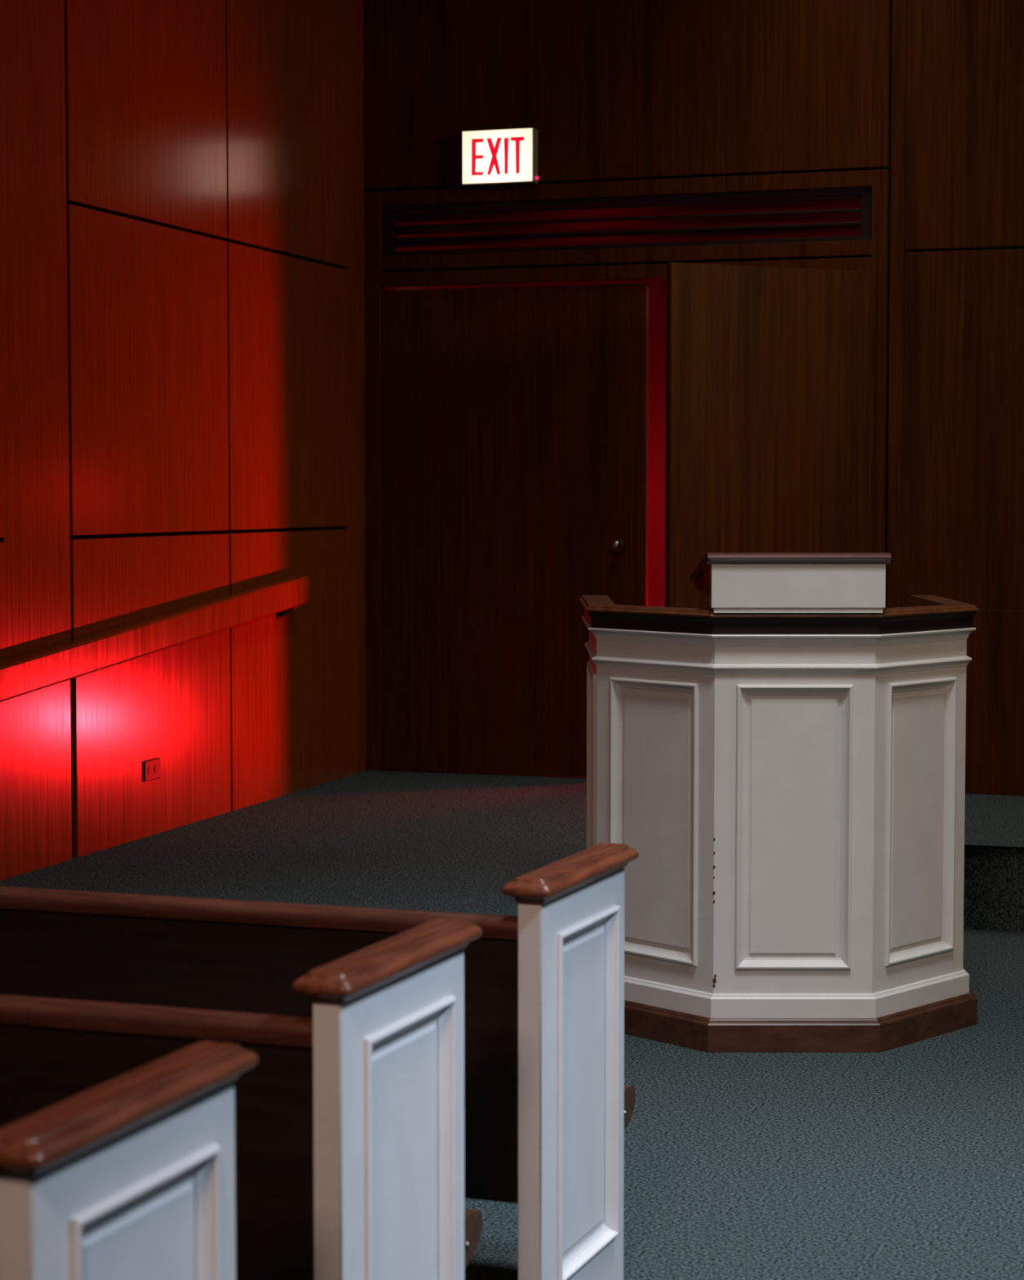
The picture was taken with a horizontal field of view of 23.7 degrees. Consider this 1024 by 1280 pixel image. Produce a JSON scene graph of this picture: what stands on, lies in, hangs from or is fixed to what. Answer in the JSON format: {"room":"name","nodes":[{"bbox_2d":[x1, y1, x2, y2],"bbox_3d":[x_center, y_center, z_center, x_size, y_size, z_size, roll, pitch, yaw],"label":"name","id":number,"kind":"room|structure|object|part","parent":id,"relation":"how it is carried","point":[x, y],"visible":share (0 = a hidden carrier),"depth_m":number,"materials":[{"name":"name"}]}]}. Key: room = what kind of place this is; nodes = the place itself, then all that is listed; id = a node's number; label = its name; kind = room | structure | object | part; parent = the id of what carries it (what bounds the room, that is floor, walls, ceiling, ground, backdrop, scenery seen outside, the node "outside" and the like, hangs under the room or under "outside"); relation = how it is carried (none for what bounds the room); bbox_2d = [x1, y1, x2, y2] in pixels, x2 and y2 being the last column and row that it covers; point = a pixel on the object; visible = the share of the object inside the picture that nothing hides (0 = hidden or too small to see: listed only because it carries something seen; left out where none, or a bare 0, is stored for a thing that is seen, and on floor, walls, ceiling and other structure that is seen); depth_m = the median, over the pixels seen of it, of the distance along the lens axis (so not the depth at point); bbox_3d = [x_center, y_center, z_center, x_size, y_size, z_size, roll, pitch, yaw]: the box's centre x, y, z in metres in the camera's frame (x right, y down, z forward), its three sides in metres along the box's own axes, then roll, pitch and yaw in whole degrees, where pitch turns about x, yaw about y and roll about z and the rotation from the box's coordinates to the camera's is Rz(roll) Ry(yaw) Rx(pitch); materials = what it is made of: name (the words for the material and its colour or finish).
{"room":"house of worship","nodes":[
{"label":"house of worship","id":0,"kind":"room"},
{"bbox_2d":[0,0,366,880],"bbox_3d":[-3.006,-1.144,4.042,0.122,5.000,15.400,1,4,18],"label":"wall","id":1,"kind":"structure","parent":0,"point":[182,228],"depth_m":9.28,"materials":[{"name":"brown wood"}]},
{"bbox_2d":[143,757,160,782],"bbox_3d":[-1.350,0.487,9.137,0.013,0.078,0.132,1,4,18],"label":"wall socket","id":2,"kind":"object","parent":1,"relation":"attached to","point":[152,768],"visible":1,"depth_m":9.13,"materials":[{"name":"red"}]},
{"bbox_2d":[147,765,152,774],"bbox_3d":[-1.355,0.488,9.110,0.003,0.034,0.034,1,4,18],"label":"outlet","id":3,"kind":"object","parent":2,"relation":"attached to","point":[149,767],"depth_m":9.11,"materials":[{"name":"black plastic"}]},
{"bbox_2d":[154,764,159,773],"bbox_3d":[-1.338,0.485,9.162,0.003,0.034,0.034,1,4,18],"label":"outlet","id":4,"kind":"object","parent":2,"relation":"attached to","point":[156,766],"depth_m":9.16,"materials":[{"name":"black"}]},
{"bbox_2d":[0,574,309,702],"bbox_3d":[-1.738,0.170,7.785,0.082,0.583,5.540,1,4,18],"label":"handrail","id":5,"kind":"object","parent":1,"relation":"attached to","point":[27,673],"visible":1,"depth_m":8.91,"materials":[{"name":"brown wood"}]},
{"bbox_2d":[385,204,861,606],"bbox_3d":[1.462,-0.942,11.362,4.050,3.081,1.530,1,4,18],"label":"door frame","id":6,"kind":"structure","parent":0,"point":[657,344],"depth_m":12.30,"materials":[{"name":"red paint"}]},
{"bbox_2d":[363,0,1023,795],"bbox_3d":[4.381,-1.523,10.360,10.500,5.000,1.712,1,4,18],"label":"wall","id":7,"kind":"structure","parent":0,"point":[919,103],"depth_m":10.45,"materials":[{"name":"brown wood"}]},
{"bbox_2d":[462,127,538,186],"bbox_3d":[-0.050,-2.156,10.871,0.348,0.239,0.080,1,4,18],"label":"exit sign","id":8,"kind":"object","parent":7,"relation":"attached to","point":[509,156],"visible":1,"depth_m":10.84,"materials":[{"name":"white plastic"}]},
{"bbox_2d":[382,283,649,777],"bbox_3d":[-0.004,-0.488,11.006,1.256,2.203,0.114,1,4,18],"label":"door","id":9,"kind":"structure","parent":7,"relation":"in","point":[516,419],"depth_m":11.03,"materials":[{"name":"brown wood"}]},
{"bbox_3d":[0.466,-0.417,10.831,0.060,0.060,0.072,1,4,18],"label":"knob","id":10,"kind":"part","parent":9,"relation":"part of","materials":[{"name":"silver metal"}]},
{"bbox_2d":[382,186,872,256],"bbox_3d":[0.482,-1.848,10.796,2.253,0.228,0.058,1,4,18],"label":"air vent","id":11,"kind":"object","parent":7,"relation":"in","point":[851,196],"visible":1,"depth_m":10.77,"materials":[{"name":"black metal"}]},
{"bbox_2d":[665,262,875,608],"bbox_3d":[1.089,-0.450,10.251,1.008,2.217,0.056,-2,4,-26],"label":"door","id":12,"kind":"structure","parent":7,"relation":"in","point":[771,371],"depth_m":10.18,"materials":[{"name":"brown wood"}]},
{"bbox_2d":[464,928,1023,1279],"bbox_3d":[2.102,1.431,3.860,10.600,0.120,17.600,1,4,18],"label":"floor","id":13,"kind":"structure","parent":0,"point":[905,1162],"depth_m":5.83,"materials":[{"name":"carpet"}]},
{"bbox_2d":[0,1040,257,1279],"bbox_3d":[-1.627,0.949,3.344,2.599,0.904,0.701,1,4,21],"label":"pew","id":14,"kind":"object","parent":13,"relation":"on","point":[131,1175],"visible":1,"depth_m":2.85,"materials":[{"name":"brown wood"}]},
{"bbox_3d":[-0.458,0.548,2.871,0.095,0.046,0.524,1,4,21],"label":"cap rail","id":15,"kind":"part","parent":14,"relation":"part of","materials":[{"name":"brown wood"}]},
{"bbox_3d":[-0.434,0.968,2.899,0.023,0.662,0.340,1,4,21],"label":"panel moulding","id":16,"kind":"part","parent":14,"relation":"part of","materials":[{"name":"white paint"}]},
{"bbox_2d":[0,918,483,1279],"bbox_3d":[-1.354,0.895,4.244,2.599,0.904,0.701,1,4,21],"label":"pew","id":17,"kind":"object","parent":13,"relation":"on","point":[349,1117],"visible":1,"depth_m":3.67,"materials":[{"name":"brown wood"}]},
{"bbox_3d":[-1.451,0.554,3.971,2.463,0.038,0.046,1,4,18],"label":"rail","id":18,"kind":"part","parent":17,"relation":"part of","materials":[{"name":"brown wood"}]},
{"bbox_3d":[-1.446,0.812,4.001,2.463,0.500,0.048,1,4,18],"label":"backrest","id":19,"kind":"part","parent":17,"relation":"part of","materials":[{"name":"brown wood"}]},
{"bbox_3d":[-0.185,0.494,3.771,0.095,0.046,0.524,1,4,21],"label":"cap rail","id":20,"kind":"part","parent":17,"relation":"part of","materials":[{"name":"brown wood"}]},
{"bbox_3d":[-0.185,0.945,3.798,0.046,0.858,0.475,1,4,21],"label":"panel","id":21,"kind":"part","parent":17,"relation":"part of","materials":[{"name":"white paint"}]},
{"bbox_3d":[-0.161,0.914,3.799,0.023,0.662,0.340,1,4,21],"label":"panel moulding","id":22,"kind":"part","parent":17,"relation":"part of","materials":[{"name":"white paint"}]},
{"bbox_3d":[-1.328,0.995,4.270,2.492,0.093,0.644,1,4,21],"label":"seat","id":23,"kind":"part","parent":17,"relation":"part of","materials":[{"name":"brown wood"}]},
{"bbox_2d":[0,843,639,1279],"bbox_3d":[-1.051,0.844,5.106,2.599,0.904,0.701,1,4,21],"label":"pew","id":24,"kind":"object","parent":13,"relation":"on","point":[549,1107],"visible":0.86,"depth_m":4.61,"materials":[{"name":"white paint"}]},
{"bbox_3d":[-1.143,0.760,4.863,2.458,0.500,0.164,1,4,21],"label":"backrest","id":25,"kind":"part","parent":24,"relation":"part of","materials":[{"name":"brown wood"}]},
{"bbox_3d":[-1.149,0.502,4.834,2.463,0.038,0.046,1,4,18],"label":"rail","id":26,"kind":"part","parent":24,"relation":"part of","materials":[{"name":"brown wood"}]},
{"bbox_3d":[0.118,0.442,4.633,0.095,0.046,0.524,1,4,21],"label":"cap rail","id":27,"kind":"part","parent":24,"relation":"part of","materials":[{"name":"brown wood"}]},
{"bbox_3d":[0.118,0.893,4.660,0.046,0.858,0.475,1,4,21],"label":"panel","id":28,"kind":"part","parent":24,"relation":"part of","materials":[{"name":"white paint"}]},
{"bbox_3d":[0.142,0.862,4.661,0.023,0.662,0.340,1,4,21],"label":"panel moulding","id":29,"kind":"part","parent":24,"relation":"part of","materials":[{"name":"white paint"}]},
{"bbox_3d":[-1.025,0.943,5.133,2.492,0.093,0.644,1,4,21],"label":"seat","id":30,"kind":"part","parent":24,"relation":"part of","materials":[{"name":"wood"}]},
{"bbox_2d":[0,768,1023,932],"bbox_3d":[3.930,0.927,8.601,12.481,0.319,5.406,1,4,18],"label":"stage platform","id":31,"kind":"object","parent":13,"relation":"on","point":[447,842],"visible":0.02,"depth_m":8.92,"materials":[{"name":"carpet"}]},
{"bbox_2d":[579,552,979,1053],"bbox_3d":[0.809,0.436,7.477,1.192,1.434,1.109,0,3,0],"label":"pulpit","id":32,"kind":"object","parent":13,"relation":"on","point":[782,761],"visible":0.93,"depth_m":7.01,"materials":[{"name":"white paint"}]},
{"bbox_3d":[0.256,0.496,7.684,0.023,0.821,0.586,0,3,0],"label":"panel moulding","id":33,"kind":"part","parent":32,"relation":"part of","materials":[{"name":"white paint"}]},
{"bbox_3d":[0.418,0.528,7.160,0.023,0.821,0.350,-3,5,-43],"label":"panel moulding","id":34,"kind":"part","parent":32,"relation":"part of","materials":[{"name":"white paint"}]},
{"bbox_3d":[0.809,0.053,7.475,1.141,0.035,1.066,0,3,0],"label":"bead rail","id":35,"kind":"part","parent":32,"relation":"part of","materials":[{"name":"white paint"}]},
{"bbox_3d":[0.809,-0.030,7.465,1.162,0.035,1.077,0,3,0],"label":"cornice","id":36,"kind":"part","parent":32,"relation":"part of","materials":[{"name":"white paint"}]},
{"bbox_3d":[0.809,-0.099,7.457,1.178,0.032,1.085,0,3,0],"label":"cap rail","id":37,"kind":"part","parent":32,"relation":"part of","materials":[{"name":"brown wood"}]},
{"bbox_3d":[0.809,0.538,6.987,0.332,0.821,0.023,0,3,0],"label":"panel moulding","id":38,"kind":"part","parent":32,"relation":"part of","materials":[{"name":"white paint"}]},
{"bbox_3d":[0.809,1.022,7.532,1.146,0.068,1.069,0,3,0],"label":"baseboard","id":39,"kind":"part","parent":32,"relation":"part of","materials":[{"name":"white paint"}]},
{"bbox_3d":[1.200,0.528,7.160,0.023,0.821,0.350,3,5,43],"label":"panel moulding","id":40,"kind":"part","parent":32,"relation":"part of","materials":[{"name":"white paint"}]}
]}

